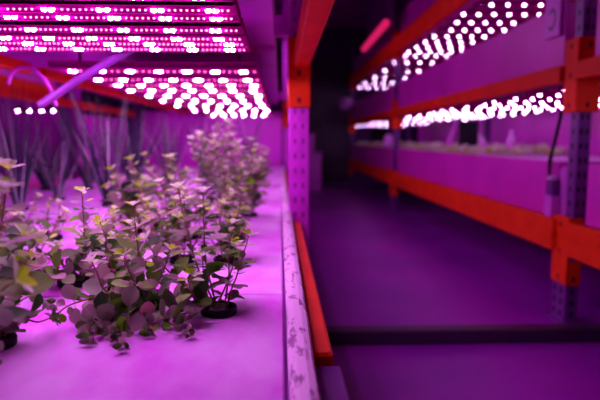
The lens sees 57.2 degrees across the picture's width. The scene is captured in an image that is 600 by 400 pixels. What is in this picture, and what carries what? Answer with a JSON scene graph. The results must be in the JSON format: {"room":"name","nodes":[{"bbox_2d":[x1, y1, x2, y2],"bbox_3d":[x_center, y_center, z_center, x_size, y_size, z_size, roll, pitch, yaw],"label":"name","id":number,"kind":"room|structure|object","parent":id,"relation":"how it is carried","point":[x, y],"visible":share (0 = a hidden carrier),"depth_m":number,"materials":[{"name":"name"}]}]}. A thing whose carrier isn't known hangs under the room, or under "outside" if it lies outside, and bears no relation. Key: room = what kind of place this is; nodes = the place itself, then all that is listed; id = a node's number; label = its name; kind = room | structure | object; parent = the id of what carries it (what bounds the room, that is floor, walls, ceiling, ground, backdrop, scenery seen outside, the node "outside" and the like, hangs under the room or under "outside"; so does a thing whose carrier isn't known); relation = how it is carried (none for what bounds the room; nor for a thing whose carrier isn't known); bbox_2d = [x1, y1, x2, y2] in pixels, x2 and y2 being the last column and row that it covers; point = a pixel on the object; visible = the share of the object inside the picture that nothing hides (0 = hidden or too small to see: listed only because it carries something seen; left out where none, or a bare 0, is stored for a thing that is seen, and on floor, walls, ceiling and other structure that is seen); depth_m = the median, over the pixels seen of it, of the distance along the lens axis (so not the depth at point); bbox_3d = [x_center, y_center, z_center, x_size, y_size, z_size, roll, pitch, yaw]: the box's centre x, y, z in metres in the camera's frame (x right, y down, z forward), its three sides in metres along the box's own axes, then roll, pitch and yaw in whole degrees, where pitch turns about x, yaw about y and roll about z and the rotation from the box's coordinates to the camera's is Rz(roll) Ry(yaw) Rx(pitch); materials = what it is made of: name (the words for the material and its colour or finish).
{"room":"indoor vertical farm","nodes":[
{"label":"indoor vertical farm","id":0,"kind":"room"},
{"bbox_2d":[204,214,219,218],"bbox_3d":[-0.336,0.062,2.101,0.061,0.012,0.061,0,6,-2],"label":"cup","id":1,"kind":"object","parent":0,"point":[205,214],"depth_m":2.08,"materials":[{"name":"black plastic"}]},
{"bbox_2d":[81,28,450,181],"bbox_3d":[-0.915,-1.686,9.898,7.700,2.750,0.100,0,6,-2],"label":"wall","id":2,"kind":"structure","parent":0,"point":[334,43],"depth_m":9.80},
{"bbox_2d":[310,60,350,182],"bbox_3d":[0.563,-1.397,9.874,0.750,2.180,0.119,0,6,-2],"label":"door","id":3,"kind":"structure","parent":2,"relation":"in","point":[329,79],"depth_m":9.84,"materials":[{"name":"metal"}]},
{"bbox_2d":[274,0,410,27],"bbox_3d":[-0.686,-2.394,3.485,7.700,0.130,12.700,0,6,-2],"label":"ceiling","id":4,"kind":"structure","parent":0,"point":[344,13],"depth_m":8.64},
{"bbox_2d":[361,0,395,51],"bbox_3d":[0.825,-2.179,6.031,0.127,0.858,1.601,0,6,-2],"label":"tube light","id":5,"kind":"object","parent":4,"relation":"attached to","point":[381,14],"visible":1,"depth_m":5.96,"materials":[{"name":"pink"}]},
{"bbox_2d":[309,182,599,399],"bbox_3d":[-0.686,0.424,3.797,7.700,0.100,12.700,0,6,-2],"label":"floor","id":6,"kind":"structure","parent":0,"point":[425,262],"depth_m":2.81,"materials":[{"name":"concrete"}]},
{"bbox_2d":[0,75,72,192],"bbox_3d":[-2.577,-0.749,2.975,1.494,2.412,3.086,0,6,-2],"label":"rack","id":7,"kind":"object","parent":6,"relation":"on","point":[16,83],"visible":0.17,"depth_m":4.42,"materials":[{"name":"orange metal"}]},
{"bbox_2d":[0,69,54,85],"bbox_3d":[-2.588,-0.851,2.957,1.353,0.200,2.850,0,6,-2],"label":"bed","id":8,"kind":"object","parent":7,"relation":"on","point":[2,72],"visible":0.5,"depth_m":3.91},
{"bbox_2d":[0,172,57,187],"bbox_3d":[-2.588,-0.036,3.047,1.353,0.060,2.850,0,6,-2],"label":"bed","id":9,"kind":"object","parent":7,"relation":"on","point":[34,180],"visible":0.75,"depth_m":4.04,"materials":[{"name":"plastic"}]},
{"bbox_2d":[11,104,60,111],"bbox_3d":[-1.913,-0.667,3.984,0.338,0.052,0.060,0,6,-2],"label":"light","id":10,"kind":"object","parent":7,"relation":"attached to","point":[19,108],"visible":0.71,"depth_m":3.97,"materials":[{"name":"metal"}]},
{"bbox_2d":[0,83,81,185],"bbox_3d":[-2.945,-0.893,5.240,1.700,2.200,0.020,0,6,-2],"label":"sheet","id":11,"kind":"object","parent":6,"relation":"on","point":[45,120],"visible":0.02,"depth_m":5.27,"materials":[{"name":"plastic"}]},
{"bbox_2d":[77,114,127,177],"bbox_3d":[-1.797,-0.271,5.119,0.020,0.990,1.360,0,6,-2],"label":"sheet","id":12,"kind":"object","parent":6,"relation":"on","point":[89,122],"visible":0.14,"depth_m":4.94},
{"bbox_2d":[0,0,349,399],"bbox_3d":[-0.805,-0.686,2.240,1.702,2.450,7.260,0,6,-2],"label":"rack","id":13,"kind":"object","parent":6,"relation":"on","point":[302,23],"visible":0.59,"depth_m":2.19,"materials":[{"name":"metal"}]},
{"bbox_2d":[0,3,277,103],"bbox_3d":[-0.893,-0.907,3.985,1.450,0.195,3.500,0,6,-2],"label":"bed","id":14,"kind":"object","parent":13,"relation":"on","point":[265,55],"visible":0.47,"depth_m":2.51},
{"bbox_2d":[6,65,57,105],"bbox_3d":[-0.897,-0.381,1.838,0.166,0.135,0.012,0,6,-2],"label":"hose","id":15,"kind":"object","parent":14,"relation":"hanging from","point":[17,68],"visible":0.9,"depth_m":1.83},
{"bbox_2d":[48,51,266,97],"bbox_3d":[-0.495,-0.565,2.421,0.668,0.140,1.330,0,6,-2],"label":"light","id":16,"kind":"object","parent":14,"relation":"attached to","point":[159,79],"visible":0.97,"depth_m":2.07,"materials":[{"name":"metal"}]},
{"bbox_2d":[152,96,272,116],"bbox_3d":[-0.567,-0.784,4.398,0.668,0.141,2.450,0,6,-2],"label":"light","id":17,"kind":"object","parent":14,"relation":"attached to","point":[242,106],"visible":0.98,"depth_m":3.80,"materials":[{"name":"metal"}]},
{"bbox_2d":[0,166,320,399],"bbox_3d":[-0.816,0.006,2.760,1.528,0.050,6.140,0,6,-2],"label":"bed","id":18,"kind":"object","parent":13,"relation":"on","point":[300,378],"visible":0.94,"depth_m":0.90,"materials":[{"name":"plastic"}]},
{"bbox_2d":[3,222,78,235],"bbox_3d":[-1.147,0.146,1.507,0.735,0.022,0.953,0,6,-2],"label":"raft","id":19,"kind":"object","parent":18,"relation":"on","point":[69,224],"visible":0.14,"depth_m":1.92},
{"bbox_2d":[0,192,41,234],"bbox_3d":[-0.804,0.055,1.535,0.174,0.151,0.148,0,6,-2],"label":"potted herb","id":20,"kind":"object","parent":19,"relation":"on","point":[21,215],"visible":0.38,"depth_m":1.55,"materials":[{"name":"green plant"}]},
{"bbox_2d":[0,196,121,222],"bbox_3d":[-1.182,0.041,2.453,0.735,0.022,0.948,0,6,-2],"label":"raft","id":21,"kind":"object","parent":18,"relation":"on","point":[42,201],"visible":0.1,"depth_m":2.46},
{"bbox_2d":[0,81,47,210],"bbox_3d":[-1.208,-0.224,2.287,0.268,0.541,0.341,-2,7,-15],"label":"grassy plant","id":22,"kind":"object","parent":21,"relation":"on","point":[17,193],"visible":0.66,"depth_m":2.31,"materials":[{"name":"green plant"}]},
{"bbox_2d":[27,136,81,200],"bbox_3d":[-1.186,-0.156,2.682,0.341,0.317,0.268,0,6,-2],"label":"grassy plant","id":23,"kind":"object","parent":21,"relation":"on","point":[61,190],"visible":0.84,"depth_m":2.69,"materials":[{"name":"green plant"}]},
{"bbox_2d":[56,82,152,206],"bbox_3d":[-0.882,-0.251,2.454,0.391,0.557,0.375,6,9,43],"label":"grassy plant","id":24,"kind":"object","parent":21,"relation":"on","point":[104,192],"visible":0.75,"depth_m":2.44,"materials":[{"name":"green plant"}]},
{"bbox_2d":[26,182,168,195],"bbox_3d":[-1.216,-0.064,3.397,0.735,0.022,0.948,0,6,-2],"label":"raft","id":25,"kind":"object","parent":18,"relation":"on","point":[69,191],"visible":0.22,"depth_m":3.16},
{"bbox_2d":[15,118,87,189],"bbox_3d":[-1.484,-0.275,3.240,0.383,0.431,0.404,0,6,-2],"label":"grassy plant","id":26,"kind":"object","parent":25,"relation":"on","point":[45,186],"visible":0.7,"depth_m":3.23,"materials":[{"name":"green plant"}]},
{"bbox_2d":[43,91,130,188],"bbox_3d":[-1.312,-0.363,3.265,0.479,0.601,0.518,5,8,37],"label":"grassy plant","id":27,"kind":"object","parent":25,"relation":"on","point":[87,178],"visible":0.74,"depth_m":3.28,"materials":[{"name":"green plant"}]},
{"bbox_2d":[95,111,163,189],"bbox_3d":[-0.965,-0.300,3.227,0.370,0.484,0.389,-4,7,-32],"label":"grassy plant","id":28,"kind":"object","parent":25,"relation":"on","point":[137,156],"visible":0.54,"depth_m":3.22,"materials":[{"name":"green plant"}]},
{"bbox_2d":[129,103,197,183],"bbox_3d":[-0.897,-0.375,3.660,0.468,0.537,0.346,0,6,-2],"label":"grassy plant","id":29,"kind":"object","parent":25,"relation":"on","point":[166,148],"visible":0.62,"depth_m":3.64,"materials":[{"name":"green plant"}]},
{"bbox_2d":[75,173,196,181],"bbox_3d":[-1.251,-0.169,4.340,0.735,0.022,0.948,0,6,-2],"label":"raft","id":30,"kind":"object","parent":18,"relation":"on","point":[187,174],"visible":0.12,"depth_m":4.43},
{"bbox_2d":[0,294,283,399],"bbox_3d":[-0.372,0.268,0.401,0.724,0.022,1.323,0,6,-2],"label":"raft","id":31,"kind":"object","parent":18,"relation":"on","point":[240,356],"visible":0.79,"depth_m":0.75,"materials":[{"name":"plastic"}]},
{"bbox_2d":[0,177,39,364],"bbox_3d":[-0.367,0.102,0.608,0.158,0.261,0.114,0,6,-2],"label":"potted herb","id":32,"kind":"object","parent":31,"relation":"on","point":[11,288],"visible":1,"depth_m":0.60,"materials":[{"name":"green plant"}]},
{"bbox_2d":[0,157,54,323],"bbox_3d":[-0.461,0.073,0.804,0.203,0.276,0.136,2,7,14],"label":"potted herb","id":33,"kind":"object","parent":31,"relation":"on","point":[44,281],"visible":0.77,"depth_m":0.80,"materials":[{"name":"green plant"}]},
{"bbox_2d":[0,232,60,350],"bbox_3d":[-0.421,0.119,0.772,0.125,0.192,0.212,0,6,-2],"label":"potted herb","id":34,"kind":"object","parent":31,"relation":"on","point":[8,335],"visible":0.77,"depth_m":0.81,"materials":[{"name":"green plant"}]},
{"bbox_2d":[0,332,17,350],"bbox_3d":[-0.449,0.206,0.801,0.067,0.012,0.067,0,6,-2],"label":"cup","id":35,"kind":"object","parent":34,"relation":"on","point":[9,339],"depth_m":0.80,"materials":[{"name":"black plastic"}]},
{"bbox_2d":[45,200,195,351],"bbox_3d":[-0.310,0.103,0.907,0.212,0.194,0.312,-3,7,-28],"label":"potted herb","id":36,"kind":"object","parent":31,"relation":"on","point":[122,308],"visible":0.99,"depth_m":0.89,"materials":[{"name":"green plant"}]},
{"bbox_2d":[135,181,258,328],"bbox_3d":[-0.182,0.083,0.953,0.201,0.224,0.186,-2,7,-18],"label":"potted herb","id":37,"kind":"object","parent":31,"relation":"on","point":[197,286],"visible":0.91,"depth_m":0.94,"materials":[{"name":"green plant"}]},
{"bbox_2d":[201,301,236,318],"bbox_3d":[-0.141,0.189,0.953,0.063,0.012,0.063,0,6,-2],"label":"cup","id":38,"kind":"object","parent":37,"relation":"on","point":[218,309],"depth_m":0.93,"materials":[{"name":"black plastic"}]},
{"bbox_2d":[22,221,282,296],"bbox_3d":[-0.413,0.143,1.534,0.724,0.022,0.953,0,6,-2],"label":"raft","id":39,"kind":"object","parent":18,"relation":"on","point":[263,277],"visible":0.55,"depth_m":1.40,"materials":[{"name":"plastic"}]},
{"bbox_2d":[1,205,70,260],"bbox_3d":[-0.660,0.082,1.341,0.194,0.141,0.120,0,6,-2],"label":"potted herb","id":40,"kind":"object","parent":39,"relation":"on","point":[38,250],"visible":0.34,"depth_m":1.35,"materials":[{"name":"green plant"}]},
{"bbox_2d":[33,197,72,241],"bbox_3d":[-0.738,0.054,1.645,0.117,0.129,0.120,0,6,-2],"label":"potted herb","id":41,"kind":"object","parent":39,"relation":"on","point":[58,237],"visible":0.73,"depth_m":1.62,"materials":[{"name":"green plant"}]},
{"bbox_2d":[47,234,62,241],"bbox_3d":[-0.741,0.113,1.643,0.061,0.012,0.061,0,6,-2],"label":"cup","id":42,"kind":"object","parent":41,"relation":"on","point":[59,237],"depth_m":1.63,"materials":[{"name":"black plastic"}]},
{"bbox_2d":[26,186,119,287],"bbox_3d":[-0.456,0.078,1.075,0.179,0.207,0.229,0,6,-2],"label":"potted herb","id":43,"kind":"object","parent":39,"relation":"on","point":[68,275],"visible":0.85,"depth_m":1.11,"materials":[{"name":"green plant"}]},
{"bbox_2d":[57,274,89,287],"bbox_3d":[-0.466,0.168,1.144,0.073,0.012,0.073,0,6,-2],"label":"cup","id":44,"kind":"object","parent":43,"relation":"on","point":[80,279],"depth_m":1.12,"materials":[{"name":"black plastic"}]},
{"bbox_2d":[76,192,140,240],"bbox_3d":[-0.522,0.057,1.500,0.145,0.155,0.135,2,7,21],"label":"potted herb","id":45,"kind":"object","parent":39,"relation":"on","point":[110,213],"visible":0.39,"depth_m":1.48,"materials":[{"name":"green plant"}]},
{"bbox_2d":[70,201,155,270],"bbox_3d":[-0.414,0.087,1.230,0.170,0.155,0.171,0,6,-2],"label":"potted herb","id":46,"kind":"object","parent":39,"relation":"on","point":[151,205],"visible":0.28,"depth_m":1.24,"materials":[{"name":"green plant"}]},
{"bbox_2d":[99,154,166,232],"bbox_3d":[-0.524,-0.021,1.746,0.198,0.255,0.215,-4,7,-29],"label":"potted herb","id":47,"kind":"object","parent":39,"relation":"on","point":[125,195],"visible":0.7,"depth_m":1.71,"materials":[{"name":"green plant"}]},
{"bbox_2d":[134,181,183,245],"bbox_3d":[-0.400,0.038,1.555,0.160,0.180,0.130,0,6,-2],"label":"potted herb","id":48,"kind":"object","parent":39,"relation":"on","point":[156,224],"visible":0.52,"depth_m":1.54,"materials":[{"name":"green plant"}]},
{"bbox_2d":[145,176,234,263],"bbox_3d":[-0.274,0.045,1.342,0.205,0.213,0.139,-5,8,-40],"label":"potted herb","id":49,"kind":"object","parent":39,"relation":"on","point":[176,220],"visible":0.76,"depth_m":1.32,"materials":[{"name":"green plant"}]},
{"bbox_2d":[169,254,193,263],"bbox_3d":[-0.290,0.145,1.349,0.061,0.012,0.061,0,6,-2],"label":"cup","id":50,"kind":"object","parent":49,"relation":"on","point":[172,259],"depth_m":1.34,"materials":[{"name":"black plastic"}]},
{"bbox_2d":[166,153,214,239],"bbox_3d":[-0.336,-0.014,1.667,0.150,0.259,0.132,5,8,41],"label":"potted herb","id":51,"kind":"object","parent":39,"relation":"on","point":[182,177],"visible":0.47,"depth_m":1.65,"materials":[{"name":"green plant"}]},
{"bbox_2d":[190,234,201,239],"bbox_3d":[-0.329,0.109,1.676,0.061,0.012,0.061,0,6,-2],"label":"cup","id":52,"kind":"object","parent":51,"relation":"on","point":[195,236],"depth_m":1.65,"materials":[{"name":"black plastic"}]},
{"bbox_2d":[185,186,253,263],"bbox_3d":[-0.195,0.060,1.340,0.166,0.185,0.129,0,6,-2],"label":"potted herb","id":53,"kind":"object","parent":39,"relation":"on","point":[232,212],"visible":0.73,"depth_m":1.33,"materials":[{"name":"green plant"}]},
{"bbox_2d":[213,255,237,263],"bbox_3d":[-0.182,0.145,1.349,0.061,0.012,0.061,0,6,-2],"label":"cup","id":54,"kind":"object","parent":53,"relation":"on","point":[220,258],"depth_m":1.33,"materials":[{"name":"black plastic"}]},
{"bbox_2d":[206,133,269,232],"bbox_3d":[-0.192,-0.047,1.697,0.154,0.318,0.166,-5,8,-38],"label":"potted herb","id":55,"kind":"object","parent":39,"relation":"on","point":[240,176],"visible":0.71,"depth_m":1.68,"materials":[{"name":"green plant"}]},
{"bbox_2d":[117,168,199,173],"bbox_3d":[-1.285,-0.273,5.284,0.735,0.022,0.948,0,6,-2],"label":"raft","id":56,"kind":"object","parent":18,"relation":"on","point":[156,170],"visible":0.12,"depth_m":5.27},
{"bbox_2d":[86,195,280,221],"bbox_3d":[-0.448,0.038,2.480,0.724,0.022,0.948,0,6,-2],"label":"raft","id":57,"kind":"object","parent":18,"relation":"on","point":[271,211],"visible":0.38,"depth_m":2.32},
{"bbox_2d":[140,151,192,211],"bbox_3d":[-0.550,-0.076,2.257,0.202,0.252,0.124,-3,7,-22],"label":"potted herb","id":58,"kind":"object","parent":57,"relation":"on","point":[168,195],"visible":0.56,"depth_m":2.25,"materials":[{"name":"green plant"}]},
{"bbox_2d":[185,132,236,218],"bbox_3d":[-0.335,-0.094,2.077,0.203,0.328,0.143,-2,7,-19],"label":"potted herb","id":59,"kind":"object","parent":57,"relation":"on","point":[208,172],"visible":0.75,"depth_m":2.07,"materials":[{"name":"green plant"}]},
{"bbox_2d":[196,112,237,199],"bbox_3d":[-0.378,-0.203,2.611,0.186,0.427,0.168,2,7,19],"label":"potted herb","id":60,"kind":"object","parent":57,"relation":"on","point":[225,142],"visible":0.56,"depth_m":2.59,"materials":[{"name":"green plant"}]},
{"bbox_2d":[227,132,270,216],"bbox_3d":[-0.206,-0.099,2.129,0.191,0.326,0.165,0,6,-2],"label":"potted herb","id":61,"kind":"object","parent":57,"relation":"on","point":[256,176],"visible":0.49,"depth_m":2.13,"materials":[{"name":"green plant"}]},
{"bbox_2d":[230,139,267,199],"bbox_3d":[-0.250,-0.150,2.705,0.198,0.300,0.162,0,6,-2],"label":"potted herb","id":62,"kind":"object","parent":57,"relation":"on","point":[244,158],"visible":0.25,"depth_m":2.71,"materials":[{"name":"green plant"}]},
{"bbox_2d":[151,182,280,195],"bbox_3d":[-0.482,-0.067,3.423,0.724,0.022,0.948,0,6,-2],"label":"raft","id":63,"kind":"object","parent":18,"relation":"on","point":[274,188],"visible":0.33,"depth_m":3.29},
{"bbox_2d":[252,143,273,181],"bbox_3d":[-0.246,-0.228,3.502,0.166,0.279,0.174,0,6,-2],"label":"potted herb","id":64,"kind":"object","parent":63,"relation":"on","point":[261,154],"visible":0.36,"depth_m":3.51,"materials":[{"name":"green plant"}]},
{"bbox_2d":[184,173,280,181],"bbox_3d":[-0.517,-0.171,4.367,0.724,0.022,0.948,0,6,-2],"label":"raft","id":65,"kind":"object","parent":18,"relation":"on","point":[274,177],"visible":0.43,"depth_m":4.31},
{"bbox_2d":[180,109,224,177],"bbox_3d":[-0.746,-0.447,4.277,0.359,0.544,0.331,0,6,-2],"label":"grassy plant","id":66,"kind":"object","parent":65,"relation":"on","point":[206,131],"visible":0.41,"depth_m":4.22,"materials":[{"name":"green plant"}]},
{"bbox_2d":[215,168,279,172],"bbox_3d":[-0.551,-0.276,5.310,0.724,0.022,0.948,0,6,-2],"label":"raft","id":67,"kind":"object","parent":18,"relation":"on","point":[275,170],"visible":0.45,"depth_m":5.27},
{"bbox_2d":[235,115,266,171],"bbox_3d":[-0.457,-0.522,5.008,0.243,0.532,0.277,6,9,43],"label":"grassy plant","id":68,"kind":"object","parent":67,"relation":"on","point":[243,137],"visible":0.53,"depth_m":5.00,"materials":[{"name":"green plant"}]},
{"bbox_2d":[142,111,281,165],"bbox_3d":[-0.936,-0.634,5.896,1.480,0.620,0.020,0,6,-2],"label":"sheet","id":69,"kind":"object","parent":13,"relation":"attached to","point":[271,134],"visible":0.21,"depth_m":5.88,"materials":[{"name":"plastic"}]},
{"bbox_2d":[237,0,273,44],"bbox_3d":[-0.763,-0.512,0.419,1.450,0.195,3.400,0,6,-2],"label":"bed","id":70,"kind":"object","parent":13,"relation":"on","point":[257,15],"visible":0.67,"depth_m":1.70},
{"bbox_2d":[0,0,250,51],"bbox_3d":[-0.483,-0.424,1.145,0.728,0.140,0.600,0,6,-2],"label":"light","id":71,"kind":"object","parent":70,"relation":"attached to","point":[25,25],"visible":1,"depth_m":1.13,"materials":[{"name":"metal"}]},
{"bbox_2d":[37,52,133,108],"bbox_3d":[-0.588,-0.348,1.536,0.329,0.180,0.033,1,6,12],"label":"pipe","id":72,"kind":"object","parent":71,"relation":"attached to","point":[117,56],"visible":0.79,"depth_m":1.54,"materials":[{"name":"white plastic"}]},
{"bbox_2d":[309,152,322,191],"bbox_3d":[0.111,-0.446,8.512,0.430,0.590,0.630,0,6,-2],"label":"water tank","id":73,"kind":"object","parent":6,"relation":"on","point":[314,157],"visible":0.43,"depth_m":8.22,"materials":[{"name":"plastic"}]},
{"bbox_2d":[309,134,315,151],"bbox_3d":[0.071,-0.878,8.463,0.310,0.280,0.430,0,6,-2],"label":"storage box","id":74,"kind":"object","parent":73,"relation":"on","point":[311,136],"visible":0.41,"depth_m":8.27,"materials":[{"name":"plastic"}]},
{"bbox_2d":[326,323,599,345],"bbox_3d":[1.288,0.522,2.203,2.470,0.056,0.108,0,6,-2],"label":"threshold","id":75,"kind":"object","parent":6,"relation":"on","point":[564,332],"depth_m":2.13,"materials":[{"name":"metal"}]},
{"bbox_2d":[349,0,599,323],"bbox_3d":[1.582,-0.892,4.091,1.099,2.452,11.051,0,6,-2],"label":"rack","id":76,"kind":"object","parent":6,"relation":"on","point":[571,242],"visible":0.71,"depth_m":2.52,"materials":[{"name":"orange metal"}]},
{"bbox_2d":[340,98,351,109],"bbox_3d":[0.758,-1.582,9.064,0.200,0.200,0.195,0,6,-2],"label":"canister","id":77,"kind":"object","parent":76,"relation":"attached to","point":[345,103],"visible":1,"depth_m":8.99,"materials":[{"name":"plastic"}]},
{"bbox_2d":[353,145,402,169],"bbox_3d":[1.430,-0.634,7.734,0.958,0.244,3.300,0,6,-2],"label":"bed","id":78,"kind":"object","parent":76,"relation":"on","point":[382,157],"visible":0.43,"depth_m":7.12,"materials":[{"name":"purple plastic"}]},
{"bbox_3d":[1.432,-0.721,7.725,0.925,0.030,3.260,0,6,-2],"label":"raft","id":79,"kind":"object","parent":78,"relation":"on","visible":0},
{"bbox_2d":[370,128,386,143],"bbox_3d":[1.234,-0.978,8.610,0.260,0.286,0.030,0,6,-2],"label":"divider panel","id":80,"kind":"object","parent":79,"relation":"on","point":[377,134],"visible":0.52,"depth_m":8.59,"materials":[{"name":"black plastic"}]},
{"bbox_2d":[384,134,393,147],"bbox_3d":[0.964,-0.639,5.955,0.110,0.140,0.107,0,6,-2],"label":"canister","id":81,"kind":"object","parent":76,"relation":"attached to","point":[388,139],"visible":0.99,"depth_m":5.91,"materials":[{"name":"plastic"}]},
{"bbox_2d":[353,85,431,120],"bbox_3d":[1.430,-1.300,7.660,0.958,0.274,3.300,0,6,-2],"label":"bed","id":82,"kind":"object","parent":76,"relation":"on","point":[379,102],"visible":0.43,"depth_m":7.17,"materials":[{"name":"purple plastic"}]},
{"bbox_2d":[354,117,468,125],"bbox_3d":[1.397,-1.114,7.680,0.893,0.098,3.060,0,6,-2],"label":"light","id":83,"kind":"object","parent":82,"relation":"attached to","point":[403,119],"visible":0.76,"depth_m":7.19,"materials":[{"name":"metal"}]},
{"bbox_2d":[353,25,480,76],"bbox_3d":[1.430,-2.014,7.581,0.958,0.249,3.300,0,6,-2],"label":"bed","id":84,"kind":"object","parent":76,"relation":"on","point":[364,57],"visible":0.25,"depth_m":7.31,"materials":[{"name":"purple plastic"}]},
{"bbox_2d":[354,60,394,87],"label":"light","id":85,"kind":"object","parent":84,"relation":"attached to","point":[380,70],"depth_m":7.59,"materials":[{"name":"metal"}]},
{"bbox_2d":[401,61,441,62],"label":"light","id":86,"kind":"object","parent":84,"relation":"attached to","point":[401,61],"depth_m":6.10,"materials":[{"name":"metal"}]},
{"bbox_2d":[399,0,568,37],"bbox_3d":[1.561,-1.616,3.996,0.958,0.249,3.380,0,6,-2],"label":"bed","id":87,"kind":"object","parent":76,"relation":"on","point":[413,9],"visible":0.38,"depth_m":4.85,"materials":[{"name":"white plastic"}]},
{"bbox_2d":[400,0,576,56],"bbox_3d":[1.493,-1.389,4.008,0.823,0.202,3.300,0,6,-2],"label":"light","id":88,"kind":"object","parent":87,"relation":"attached to","point":[477,3],"visible":0.62,"depth_m":4.25,"materials":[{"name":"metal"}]},
{"bbox_2d":[398,2,576,108],"bbox_3d":[1.561,-0.903,4.075,0.958,0.274,3.380,0,6,-2],"label":"bed","id":89,"kind":"object","parent":76,"relation":"on","point":[522,49],"visible":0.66,"depth_m":3.13,"materials":[{"name":"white plastic"}]},
{"bbox_2d":[399,84,599,117],"bbox_3d":[1.528,-0.716,4.084,0.893,0.098,3.300,0,6,-2],"label":"light","id":90,"kind":"object","parent":89,"relation":"attached to","point":[536,100],"visible":0.88,"depth_m":3.80,"materials":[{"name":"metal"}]},
{"bbox_2d":[397,149,599,211],"bbox_3d":[1.561,-0.237,4.149,0.958,0.244,3.380,0,6,-2],"label":"bed","id":91,"kind":"object","parent":76,"relation":"on","point":[521,182],"visible":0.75,"depth_m":3.28,"materials":[{"name":"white plastic"}]},
{"bbox_2d":[440,151,599,161],"bbox_3d":[1.563,-0.323,4.139,0.925,0.030,3.340,0,6,-2],"label":"raft","id":92,"kind":"object","parent":91,"relation":"on","point":[561,158],"visible":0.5,"depth_m":3.79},
{"bbox_2d":[446,118,459,147],"bbox_3d":[1.276,-0.541,4.618,0.134,0.289,0.044,0,6,-2],"label":"pipe","id":93,"kind":"object","parent":92,"relation":"on","point":[456,122],"visible":0.79,"depth_m":4.60,"materials":[{"name":"plastic"}]},
{"bbox_2d":[441,143,467,152],"bbox_3d":[1.175,-0.395,4.228,0.194,0.088,0.230,-5,8,-37],"label":"seedling","id":94,"kind":"object","parent":92,"relation":"on","point":[456,146],"visible":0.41,"depth_m":4.19,"materials":[{"name":"green plant"}]},
{"bbox_2d":[459,121,477,149],"bbox_3d":[1.389,-0.517,4.539,0.150,0.266,0.030,0,6,-2],"label":"divider panel","id":95,"kind":"object","parent":92,"relation":"on","point":[468,130],"visible":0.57,"depth_m":4.52,"materials":[{"name":"black plastic"}]},
{"bbox_2d":[463,146,485,154],"bbox_3d":[1.177,-0.333,3.727,0.165,0.075,0.196,3,7,22],"label":"seedling","id":96,"kind":"object","parent":92,"relation":"on","point":[471,151],"visible":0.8,"depth_m":3.71,"materials":[{"name":"green plant"}]},
{"bbox_2d":[478,133,489,147],"bbox_3d":[1.501,-0.475,4.447,0.110,0.140,0.030,0,6,-2],"label":"gusset plate","id":97,"kind":"object","parent":92,"relation":"on","point":[482,142],"visible":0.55,"depth_m":4.43,"materials":[{"name":"metal"}]},
{"bbox_2d":[483,144,505,154],"bbox_3d":[1.457,-0.374,4.071,0.210,0.081,0.178,5,8,38],"label":"seedling","id":98,"kind":"object","parent":92,"relation":"on","point":[495,151],"visible":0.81,"depth_m":4.05,"materials":[{"name":"green plant"}]},
{"bbox_2d":[496,144,521,155],"bbox_3d":[1.483,-0.356,3.910,0.214,0.082,0.180,-6,9,-44],"label":"seedling","id":99,"kind":"object","parent":92,"relation":"on","point":[502,147],"visible":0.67,"depth_m":3.89,"materials":[{"name":"green plant"}]},
{"bbox_2d":[506,130,515,150],"bbox_3d":[1.510,-0.423,3.935,0.064,0.150,0.064,0,6,-2],"label":"bottle","id":100,"kind":"object","parent":92,"relation":"on","point":[511,141],"visible":0.87,"depth_m":3.92,"materials":[{"name":"plastic"}]},
{"bbox_2d":[507,147,530,155],"bbox_3d":[1.485,-0.329,3.737,0.148,0.067,0.176,-1,6,-6],"label":"seedling","id":101,"kind":"object","parent":92,"relation":"on","point":[517,150],"visible":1,"depth_m":3.71,"materials":[{"name":"green plant"}]},
{"bbox_2d":[531,143,561,155],"bbox_3d":[1.740,-0.360,3.912,0.193,0.088,0.229,-1,6,-9],"label":"seedling","id":102,"kind":"object","parent":92,"relation":"on","point":[543,147],"visible":0.8,"depth_m":3.88,"materials":[{"name":"green plant"}]},
{"bbox_2d":[542,146,568,155],"bbox_3d":[1.750,-0.333,3.746,0.188,0.072,0.159,1,6,11],"label":"seedling","id":103,"kind":"object","parent":92,"relation":"on","point":[559,150],"visible":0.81,"depth_m":3.73,"materials":[{"name":"green plant"}]},
{"bbox_2d":[543,110,562,216],"bbox_3d":[1.139,-0.168,2.471,0.064,0.477,0.150,3,7,25],"label":"power cable","id":104,"kind":"object","parent":76,"relation":"attached to","point":[551,199],"visible":0.97,"depth_m":2.44,"materials":[{"name":"plastic"}]},
{"bbox_2d":[546,180,558,195],"bbox_3d":[1.124,-0.053,2.449,0.036,0.065,0.055,0,6,-2],"label":"connector","id":105,"kind":"object","parent":104,"relation":"on","point":[552,186],"depth_m":2.42,"materials":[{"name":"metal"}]},
{"bbox_2d":[544,0,563,40],"bbox_3d":[1.134,-0.950,2.443,0.017,0.450,0.140,0,6,-2],"label":"label plate","id":106,"kind":"object","parent":76,"relation":"attached to","point":[554,8],"visible":1,"depth_m":2.44,"materials":[{"name":"plastic"}]},
{"bbox_2d":[559,166,567,214],"bbox_3d":[1.181,-0.035,2.420,0.064,0.224,0.060,0,6,-2],"label":"control box","id":107,"kind":"object","parent":76,"relation":"attached to","point":[564,171],"visible":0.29,"depth_m":2.41,"materials":[{"name":"plastic"}]},
{"bbox_2d":[585,164,599,227],"bbox_3d":[1.694,0.166,0.513,0.958,0.244,3.460,0,6,-2],"label":"bed","id":108,"kind":"object","parent":76,"relation":"on","point":[593,188],"visible":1,"depth_m":2.17,"materials":[{"name":"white plastic"}]},
{"bbox_2d":[595,0,599,55],"bbox_3d":[1.694,-0.499,0.440,0.958,0.274,3.460,0,6,-2],"label":"bed","id":109,"kind":"object","parent":76,"relation":"on","point":[597,49],"visible":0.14,"depth_m":2.13,"materials":[{"name":"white plastic"}]},
{"bbox_2d":[418,106,599,228],"bbox_3d":[2.156,-0.425,5.921,0.020,1.120,7.100,0,6,-2],"label":"sheet","id":110,"kind":"object","parent":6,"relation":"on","point":[535,128],"visible":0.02,"depth_m":5.29,"materials":[{"name":"plastic"}]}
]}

